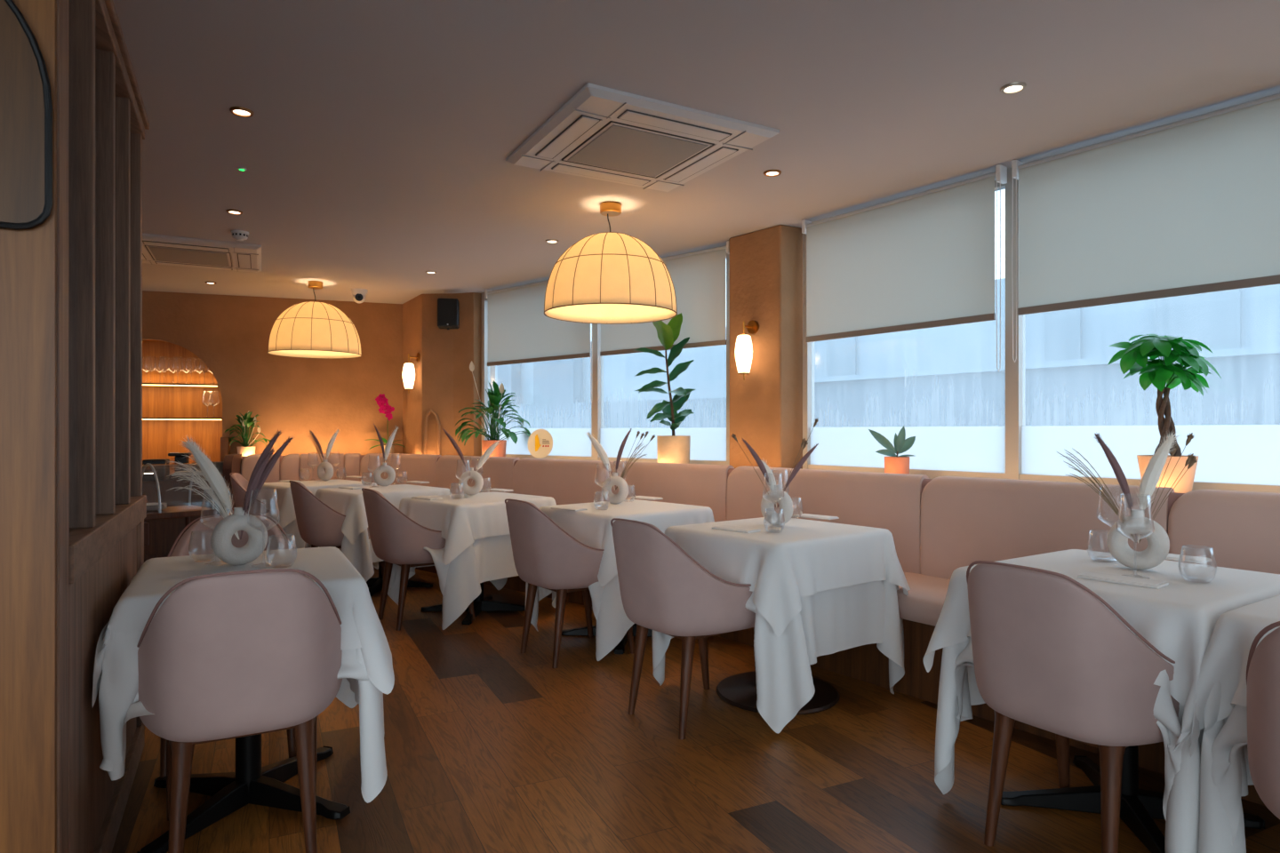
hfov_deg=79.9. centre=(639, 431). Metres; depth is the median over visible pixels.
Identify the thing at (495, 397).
peace lily
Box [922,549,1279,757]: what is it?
cloth
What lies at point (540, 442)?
round plaque
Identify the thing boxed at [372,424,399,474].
dried stems
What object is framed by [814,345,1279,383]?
trim
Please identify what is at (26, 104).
mirror
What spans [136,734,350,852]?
dining table
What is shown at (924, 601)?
seat cushion
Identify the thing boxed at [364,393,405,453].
orchid
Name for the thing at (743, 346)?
wall lamp
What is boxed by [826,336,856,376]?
window
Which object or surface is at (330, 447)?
dried stems
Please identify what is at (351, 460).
cushion
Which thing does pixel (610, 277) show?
pendant lamp
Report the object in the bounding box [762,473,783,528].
wine glass
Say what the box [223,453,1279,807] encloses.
banquette
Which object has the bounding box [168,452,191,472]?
card terminal
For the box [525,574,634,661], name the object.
tablecloth
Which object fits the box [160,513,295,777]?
dining chair
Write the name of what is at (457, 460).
wine glass
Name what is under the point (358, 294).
security camera
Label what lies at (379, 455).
wine glass
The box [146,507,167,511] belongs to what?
plate
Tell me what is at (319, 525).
dining chair
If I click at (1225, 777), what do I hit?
tablecloth
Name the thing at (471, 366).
flower
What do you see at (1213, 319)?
window
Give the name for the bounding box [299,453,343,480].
cushion
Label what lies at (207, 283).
recessed light
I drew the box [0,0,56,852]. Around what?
wall
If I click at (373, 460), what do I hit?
cushion
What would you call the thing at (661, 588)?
dining chair
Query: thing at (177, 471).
menu
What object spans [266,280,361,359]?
pendant lamp
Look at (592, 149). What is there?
grille
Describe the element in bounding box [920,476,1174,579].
cushion
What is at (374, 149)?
ceiling
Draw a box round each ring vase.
[210,507,267,565]
[317,459,333,480]
[373,462,395,486]
[458,467,483,495]
[601,472,628,503]
[760,485,793,526]
[1106,509,1169,569]
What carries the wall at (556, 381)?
on the ground
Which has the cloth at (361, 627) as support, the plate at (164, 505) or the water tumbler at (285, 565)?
the water tumbler at (285, 565)
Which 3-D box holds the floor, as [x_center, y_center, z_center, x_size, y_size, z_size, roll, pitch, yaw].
[-1.585,1.260,3.325,11.370,0.120,10.250,0,0,0]
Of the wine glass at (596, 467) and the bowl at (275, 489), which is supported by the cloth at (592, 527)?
the wine glass at (596, 467)
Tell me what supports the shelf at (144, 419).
attached to the wall at (229, 334)
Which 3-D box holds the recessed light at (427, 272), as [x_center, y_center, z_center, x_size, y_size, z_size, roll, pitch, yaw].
[-1.772,-1.351,6.486,0.092,0.021,0.092,0,0,0]
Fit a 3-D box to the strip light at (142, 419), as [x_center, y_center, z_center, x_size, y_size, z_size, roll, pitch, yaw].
[-4.763,-0.113,7.445,1.220,0.009,0.010,0,0,-19]
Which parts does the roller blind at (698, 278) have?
pull chain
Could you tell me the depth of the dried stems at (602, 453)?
4.62 m
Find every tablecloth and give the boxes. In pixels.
[98,627,387,803]
[264,510,378,569]
[304,528,415,582]
[387,534,556,630]
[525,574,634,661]
[652,572,904,734]
[934,636,1204,852]
[1198,680,1253,852]
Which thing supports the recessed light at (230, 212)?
in the ceiling
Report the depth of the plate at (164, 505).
4.40 m
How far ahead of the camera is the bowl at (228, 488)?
2.52 m
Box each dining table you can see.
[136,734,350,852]
[366,561,433,596]
[420,582,525,624]
[561,624,652,654]
[715,672,839,715]
[1000,745,1265,852]
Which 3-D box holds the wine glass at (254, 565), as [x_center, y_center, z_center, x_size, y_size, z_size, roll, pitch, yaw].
[-1.236,0.317,2.509,0.098,0.250,0.098,0,0,0]
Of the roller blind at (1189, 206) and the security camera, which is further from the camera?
the security camera
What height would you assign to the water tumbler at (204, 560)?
0.102 m
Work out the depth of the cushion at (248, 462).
7.34 m
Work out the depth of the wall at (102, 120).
1.94 m
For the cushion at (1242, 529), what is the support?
on the banquette
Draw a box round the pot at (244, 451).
[236,447,255,455]
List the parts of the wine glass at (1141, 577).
stem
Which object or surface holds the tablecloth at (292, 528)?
on the dining table
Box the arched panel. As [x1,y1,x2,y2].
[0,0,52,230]
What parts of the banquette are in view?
dark panel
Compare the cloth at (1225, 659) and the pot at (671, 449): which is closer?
the cloth at (1225, 659)
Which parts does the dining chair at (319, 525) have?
leg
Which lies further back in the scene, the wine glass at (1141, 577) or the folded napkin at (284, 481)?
the folded napkin at (284, 481)
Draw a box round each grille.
[144,245,231,266]
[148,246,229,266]
[561,120,714,178]
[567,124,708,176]
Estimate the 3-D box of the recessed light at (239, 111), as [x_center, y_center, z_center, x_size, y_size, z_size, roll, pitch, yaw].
[-1.680,-1.351,3.225,0.092,0.021,0.092,0,0,0]
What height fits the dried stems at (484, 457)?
0.385 m
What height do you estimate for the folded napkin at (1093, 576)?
0.010 m
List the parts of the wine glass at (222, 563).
stem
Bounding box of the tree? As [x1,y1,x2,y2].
[1108,334,1221,493]
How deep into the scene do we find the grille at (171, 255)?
5.70 m
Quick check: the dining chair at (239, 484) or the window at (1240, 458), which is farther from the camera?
the dining chair at (239, 484)
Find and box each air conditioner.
[142,233,261,272]
[506,82,779,191]
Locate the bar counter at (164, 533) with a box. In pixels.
[142,437,230,562]
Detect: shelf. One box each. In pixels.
[142,383,218,387]
[142,417,222,420]
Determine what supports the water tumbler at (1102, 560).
on the cloth at (1179, 619)
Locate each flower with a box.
[248,416,256,443]
[248,425,260,446]
[469,360,489,429]
[496,383,503,431]
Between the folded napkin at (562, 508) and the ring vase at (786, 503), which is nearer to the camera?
the ring vase at (786, 503)
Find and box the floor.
[112,562,1279,852]
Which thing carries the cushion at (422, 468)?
on the banquette
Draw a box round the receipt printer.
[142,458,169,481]
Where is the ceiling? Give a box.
[112,0,1279,303]
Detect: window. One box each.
[481,280,594,460]
[594,245,729,465]
[802,168,1010,479]
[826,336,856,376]
[1010,168,1279,493]
[1044,288,1241,361]
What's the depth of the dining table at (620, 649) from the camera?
4.45 m
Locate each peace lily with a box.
[224,411,270,455]
[455,360,530,457]
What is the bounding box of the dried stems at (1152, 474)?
[1057,429,1197,543]
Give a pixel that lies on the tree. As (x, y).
(1159, 372)
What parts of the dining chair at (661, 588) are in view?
leg, leg, seat frame, leg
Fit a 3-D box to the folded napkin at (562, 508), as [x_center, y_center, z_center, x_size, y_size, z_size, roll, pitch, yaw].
[-0.401,0.436,4.310,0.210,0.010,0.093,0,0,43]
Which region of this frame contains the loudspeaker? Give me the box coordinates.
[437,298,459,329]
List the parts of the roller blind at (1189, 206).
pull chain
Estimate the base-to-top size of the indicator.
0.009 m
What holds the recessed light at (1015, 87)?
in the ceiling
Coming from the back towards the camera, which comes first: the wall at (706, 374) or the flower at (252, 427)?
the wall at (706, 374)
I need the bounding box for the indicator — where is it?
[237,167,246,171]
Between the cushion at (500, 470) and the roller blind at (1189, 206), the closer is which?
the roller blind at (1189, 206)
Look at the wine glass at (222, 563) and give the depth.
2.52 m
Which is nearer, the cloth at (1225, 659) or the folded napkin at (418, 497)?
the cloth at (1225, 659)
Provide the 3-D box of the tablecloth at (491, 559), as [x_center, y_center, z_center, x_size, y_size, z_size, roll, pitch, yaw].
[-1.086,0.818,5.101,0.933,0.734,1.031,0,0,45]
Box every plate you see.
[146,503,167,506]
[146,504,167,508]
[146,505,167,510]
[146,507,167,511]
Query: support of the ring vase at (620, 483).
on the cloth at (592, 527)
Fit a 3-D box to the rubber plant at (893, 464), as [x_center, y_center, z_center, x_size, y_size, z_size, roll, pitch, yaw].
[1.418,0.119,4.296,0.249,0.300,0.136,0,0,22]
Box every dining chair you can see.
[136,568,342,852]
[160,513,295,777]
[229,472,269,514]
[289,480,384,579]
[361,488,475,631]
[504,498,634,668]
[610,518,755,739]
[966,560,1179,852]
[1246,621,1279,819]
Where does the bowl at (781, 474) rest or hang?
on the wine glass at (781, 474)
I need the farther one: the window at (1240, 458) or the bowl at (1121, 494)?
the window at (1240, 458)
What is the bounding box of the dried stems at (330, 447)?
[308,429,340,471]
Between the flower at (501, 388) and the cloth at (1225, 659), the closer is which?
the cloth at (1225, 659)
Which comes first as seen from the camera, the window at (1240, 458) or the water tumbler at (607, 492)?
the window at (1240, 458)
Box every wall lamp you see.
[402,352,420,393]
[735,320,759,380]
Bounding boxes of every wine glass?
[200,488,232,565]
[247,488,279,567]
[368,455,380,487]
[455,460,471,498]
[594,466,610,506]
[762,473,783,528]
[1096,488,1129,560]
[1116,494,1154,579]
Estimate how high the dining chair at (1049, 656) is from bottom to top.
0.849 m
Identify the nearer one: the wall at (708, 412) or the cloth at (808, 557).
the cloth at (808, 557)
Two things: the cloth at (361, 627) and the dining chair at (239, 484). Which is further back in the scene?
the dining chair at (239, 484)
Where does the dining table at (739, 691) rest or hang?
on the floor
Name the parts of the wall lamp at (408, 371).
lamp shade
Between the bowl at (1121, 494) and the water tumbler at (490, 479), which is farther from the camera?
the water tumbler at (490, 479)
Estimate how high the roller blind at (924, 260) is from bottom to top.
1.047 m
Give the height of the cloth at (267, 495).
0.352 m
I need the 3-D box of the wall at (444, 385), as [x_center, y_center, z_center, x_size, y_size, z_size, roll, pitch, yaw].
[-2.058,-0.075,7.845,1.254,2.550,0.614,0,0,44]
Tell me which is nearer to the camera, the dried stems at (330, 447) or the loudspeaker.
the dried stems at (330, 447)
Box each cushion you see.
[240,454,279,482]
[280,454,299,480]
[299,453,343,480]
[344,453,359,480]
[360,453,405,485]
[402,454,441,487]
[435,455,519,494]
[512,457,734,521]
[726,465,929,574]
[896,571,950,626]
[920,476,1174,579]
[1168,489,1279,574]
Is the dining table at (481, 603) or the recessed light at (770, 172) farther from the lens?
the dining table at (481, 603)
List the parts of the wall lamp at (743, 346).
lamp stem, lamp shade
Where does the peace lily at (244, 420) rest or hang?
on the trim
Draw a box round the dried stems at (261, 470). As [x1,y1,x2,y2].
[167,429,293,539]
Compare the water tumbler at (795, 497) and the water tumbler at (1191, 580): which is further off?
the water tumbler at (795, 497)
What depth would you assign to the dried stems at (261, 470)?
2.51 m
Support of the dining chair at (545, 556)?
on the floor
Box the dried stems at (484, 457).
[441,427,500,481]
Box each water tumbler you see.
[188,531,216,562]
[265,534,296,567]
[449,483,463,499]
[480,479,491,492]
[593,491,609,510]
[763,509,784,533]
[791,496,802,518]
[1086,529,1114,562]
[1177,544,1216,583]
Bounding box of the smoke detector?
[231,230,248,240]
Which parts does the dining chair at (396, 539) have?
leg, leg, seat frame, leg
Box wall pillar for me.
[729,224,802,469]
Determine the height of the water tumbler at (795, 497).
0.102 m
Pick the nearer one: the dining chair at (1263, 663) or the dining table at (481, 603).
the dining chair at (1263, 663)
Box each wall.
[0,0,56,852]
[56,0,149,852]
[142,290,402,470]
[402,292,495,456]
[495,327,726,404]
[496,397,726,428]
[497,358,583,405]
[814,278,1279,377]
[814,353,1279,427]
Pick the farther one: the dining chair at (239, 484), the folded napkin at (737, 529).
the dining chair at (239, 484)
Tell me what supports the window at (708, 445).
in the wall
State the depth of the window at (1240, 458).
3.56 m
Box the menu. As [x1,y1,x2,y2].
[175,471,202,472]
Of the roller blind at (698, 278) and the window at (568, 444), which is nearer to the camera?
the roller blind at (698, 278)
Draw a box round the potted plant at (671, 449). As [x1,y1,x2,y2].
[634,312,695,463]
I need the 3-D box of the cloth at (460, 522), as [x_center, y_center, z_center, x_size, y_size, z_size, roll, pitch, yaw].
[-1.089,0.618,5.102,0.894,0.352,0.963,0,0,45]
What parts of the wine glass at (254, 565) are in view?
stem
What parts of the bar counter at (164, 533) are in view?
cabinet door, post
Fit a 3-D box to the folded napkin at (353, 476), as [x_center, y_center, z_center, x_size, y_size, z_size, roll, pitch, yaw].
[-2.703,0.436,7.265,0.210,0.010,0.093,0,0,38]
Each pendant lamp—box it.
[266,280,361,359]
[544,200,677,324]
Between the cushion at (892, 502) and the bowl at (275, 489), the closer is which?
the bowl at (275, 489)
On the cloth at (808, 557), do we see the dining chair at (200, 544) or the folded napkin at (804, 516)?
the folded napkin at (804, 516)
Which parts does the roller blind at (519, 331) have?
pull chain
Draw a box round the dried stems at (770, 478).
[731,418,818,507]
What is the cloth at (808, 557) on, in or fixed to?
on the tablecloth at (830, 621)
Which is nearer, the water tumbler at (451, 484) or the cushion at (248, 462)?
the water tumbler at (451, 484)
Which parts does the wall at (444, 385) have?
plaster arch moulding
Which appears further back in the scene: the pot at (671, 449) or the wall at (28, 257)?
the pot at (671, 449)
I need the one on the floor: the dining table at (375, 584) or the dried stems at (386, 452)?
the dining table at (375, 584)
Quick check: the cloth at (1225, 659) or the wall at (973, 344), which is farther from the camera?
the wall at (973, 344)
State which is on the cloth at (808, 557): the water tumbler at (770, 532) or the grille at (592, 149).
the water tumbler at (770, 532)
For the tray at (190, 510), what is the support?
on the trolley
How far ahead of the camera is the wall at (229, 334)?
7.76 m
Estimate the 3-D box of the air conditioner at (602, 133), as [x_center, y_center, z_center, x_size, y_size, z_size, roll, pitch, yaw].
[-0.019,-1.330,3.609,0.950,0.040,0.950,0,0,-29]
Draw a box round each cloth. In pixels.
[92,546,394,707]
[256,479,377,529]
[314,484,451,544]
[398,491,556,565]
[538,499,714,586]
[664,517,910,636]
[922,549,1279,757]
[1173,594,1279,751]
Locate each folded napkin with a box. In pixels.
[278,480,300,482]
[338,486,362,489]
[345,475,365,478]
[406,480,429,483]
[411,496,442,500]
[485,488,513,491]
[550,505,587,511]
[630,496,663,500]
[711,525,760,533]
[793,513,839,519]
[1077,571,1168,589]
[1164,553,1212,563]
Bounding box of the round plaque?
[528,429,552,458]
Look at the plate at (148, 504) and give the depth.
4.51 m
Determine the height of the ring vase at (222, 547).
0.188 m
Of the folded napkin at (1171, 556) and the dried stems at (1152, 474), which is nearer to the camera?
the dried stems at (1152, 474)
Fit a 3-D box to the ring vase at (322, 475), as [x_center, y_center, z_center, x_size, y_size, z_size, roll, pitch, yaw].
[-2.779,0.347,6.751,0.171,0.188,0.068,0,0,29]
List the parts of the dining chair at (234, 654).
leg, leg, seat frame, leg, leg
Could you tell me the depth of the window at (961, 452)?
4.34 m
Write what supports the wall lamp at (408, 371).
attached to the wall at (444, 385)
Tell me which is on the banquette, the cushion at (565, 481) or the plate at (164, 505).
the cushion at (565, 481)
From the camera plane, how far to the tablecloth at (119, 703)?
2.01 m
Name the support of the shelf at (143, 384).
attached to the wall at (229, 334)
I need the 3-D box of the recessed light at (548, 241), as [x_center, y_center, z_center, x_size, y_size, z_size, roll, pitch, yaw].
[-0.625,-1.351,5.425,0.092,0.021,0.092,0,0,0]
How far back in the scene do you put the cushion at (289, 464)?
7.44 m
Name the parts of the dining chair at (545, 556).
leg, leg, seat frame, leg, leg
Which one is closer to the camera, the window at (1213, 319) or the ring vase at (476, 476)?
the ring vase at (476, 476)
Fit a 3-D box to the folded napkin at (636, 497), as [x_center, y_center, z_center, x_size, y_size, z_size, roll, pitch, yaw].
[0.041,0.436,4.986,0.210,0.010,0.093,0,0,43]
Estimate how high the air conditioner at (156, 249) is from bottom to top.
0.040 m
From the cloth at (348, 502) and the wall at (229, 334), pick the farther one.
the wall at (229, 334)
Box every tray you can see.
[144,504,216,520]
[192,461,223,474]
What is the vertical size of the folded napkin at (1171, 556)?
0.010 m
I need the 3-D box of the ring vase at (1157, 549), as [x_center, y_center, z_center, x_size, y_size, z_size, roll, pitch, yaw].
[1.587,0.347,2.437,0.068,0.188,0.171,0,0,-44]
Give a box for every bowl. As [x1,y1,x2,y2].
[200,488,232,529]
[247,488,279,531]
[762,473,783,504]
[1096,488,1129,527]
[1116,494,1154,541]
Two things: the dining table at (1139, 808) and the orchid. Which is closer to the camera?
the dining table at (1139, 808)
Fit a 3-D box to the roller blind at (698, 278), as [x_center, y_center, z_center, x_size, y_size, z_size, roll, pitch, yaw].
[0.161,-0.787,5.856,1.301,1.117,0.072,0,0,41]
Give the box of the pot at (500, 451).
[481,440,506,457]
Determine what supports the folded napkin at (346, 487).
on the cloth at (348, 502)
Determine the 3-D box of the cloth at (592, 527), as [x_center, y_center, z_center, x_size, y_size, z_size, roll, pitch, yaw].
[-0.099,0.618,4.482,0.963,0.352,0.894,0,0,-41]
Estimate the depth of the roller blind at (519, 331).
6.85 m
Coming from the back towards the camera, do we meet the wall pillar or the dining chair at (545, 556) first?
the wall pillar
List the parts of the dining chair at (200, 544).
leg, leg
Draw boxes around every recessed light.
[204,281,215,284]
[225,209,242,215]
[229,106,254,117]
[425,271,436,273]
[545,239,558,243]
[763,169,781,176]
[1000,81,1026,94]
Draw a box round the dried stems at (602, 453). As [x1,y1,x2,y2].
[585,428,655,490]
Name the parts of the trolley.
drawer, leg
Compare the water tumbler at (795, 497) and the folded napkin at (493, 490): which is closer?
the water tumbler at (795, 497)
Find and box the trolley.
[142,463,216,546]
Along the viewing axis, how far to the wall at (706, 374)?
13.58 m
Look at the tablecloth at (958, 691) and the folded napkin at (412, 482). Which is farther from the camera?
the folded napkin at (412, 482)
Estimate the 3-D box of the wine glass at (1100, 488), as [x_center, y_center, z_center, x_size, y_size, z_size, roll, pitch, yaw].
[1.627,0.317,2.630,0.098,0.250,0.098,0,0,0]
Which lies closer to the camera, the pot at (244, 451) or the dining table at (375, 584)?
the dining table at (375, 584)
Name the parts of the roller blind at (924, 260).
pull chain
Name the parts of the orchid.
pot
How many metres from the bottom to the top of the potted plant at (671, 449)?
1.137 m
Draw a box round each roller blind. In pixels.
[484,280,592,403]
[597,240,729,403]
[801,164,1007,371]
[1011,93,1279,362]
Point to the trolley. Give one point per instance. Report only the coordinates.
(188, 511)
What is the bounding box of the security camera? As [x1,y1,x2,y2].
[351,288,367,303]
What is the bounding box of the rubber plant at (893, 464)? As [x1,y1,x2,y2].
[868,425,915,474]
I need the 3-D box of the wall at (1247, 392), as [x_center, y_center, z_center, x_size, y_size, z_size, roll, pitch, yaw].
[4.388,0.340,9.351,0.300,2.120,8.311,0,0,-37]
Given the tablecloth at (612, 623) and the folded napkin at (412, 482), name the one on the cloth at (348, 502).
the folded napkin at (412, 482)
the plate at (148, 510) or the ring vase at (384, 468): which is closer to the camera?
the plate at (148, 510)
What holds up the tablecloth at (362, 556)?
on the dining table at (375, 584)
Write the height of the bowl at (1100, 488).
0.142 m
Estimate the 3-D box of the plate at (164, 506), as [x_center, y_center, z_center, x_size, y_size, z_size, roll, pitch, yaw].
[-2.860,0.449,4.450,0.182,0.014,0.182,0,0,0]
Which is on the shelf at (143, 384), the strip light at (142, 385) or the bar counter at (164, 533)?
the strip light at (142, 385)
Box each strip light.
[142,384,217,386]
[142,418,221,420]
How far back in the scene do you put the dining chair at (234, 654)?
1.97 m
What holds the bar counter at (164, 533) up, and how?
on the floor
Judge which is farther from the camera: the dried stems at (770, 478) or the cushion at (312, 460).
the cushion at (312, 460)
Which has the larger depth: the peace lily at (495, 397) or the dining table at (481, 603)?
the peace lily at (495, 397)
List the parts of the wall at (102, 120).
post, screen glass, post, screen glass, post, rail, screen glass, rail, rail, post, post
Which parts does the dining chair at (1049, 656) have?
leg, leg, seat frame, leg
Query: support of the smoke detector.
attached to the ceiling
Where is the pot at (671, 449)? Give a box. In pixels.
[656,435,690,463]
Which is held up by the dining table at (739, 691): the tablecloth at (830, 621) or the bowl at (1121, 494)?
the tablecloth at (830, 621)
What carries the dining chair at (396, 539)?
on the floor
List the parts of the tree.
pot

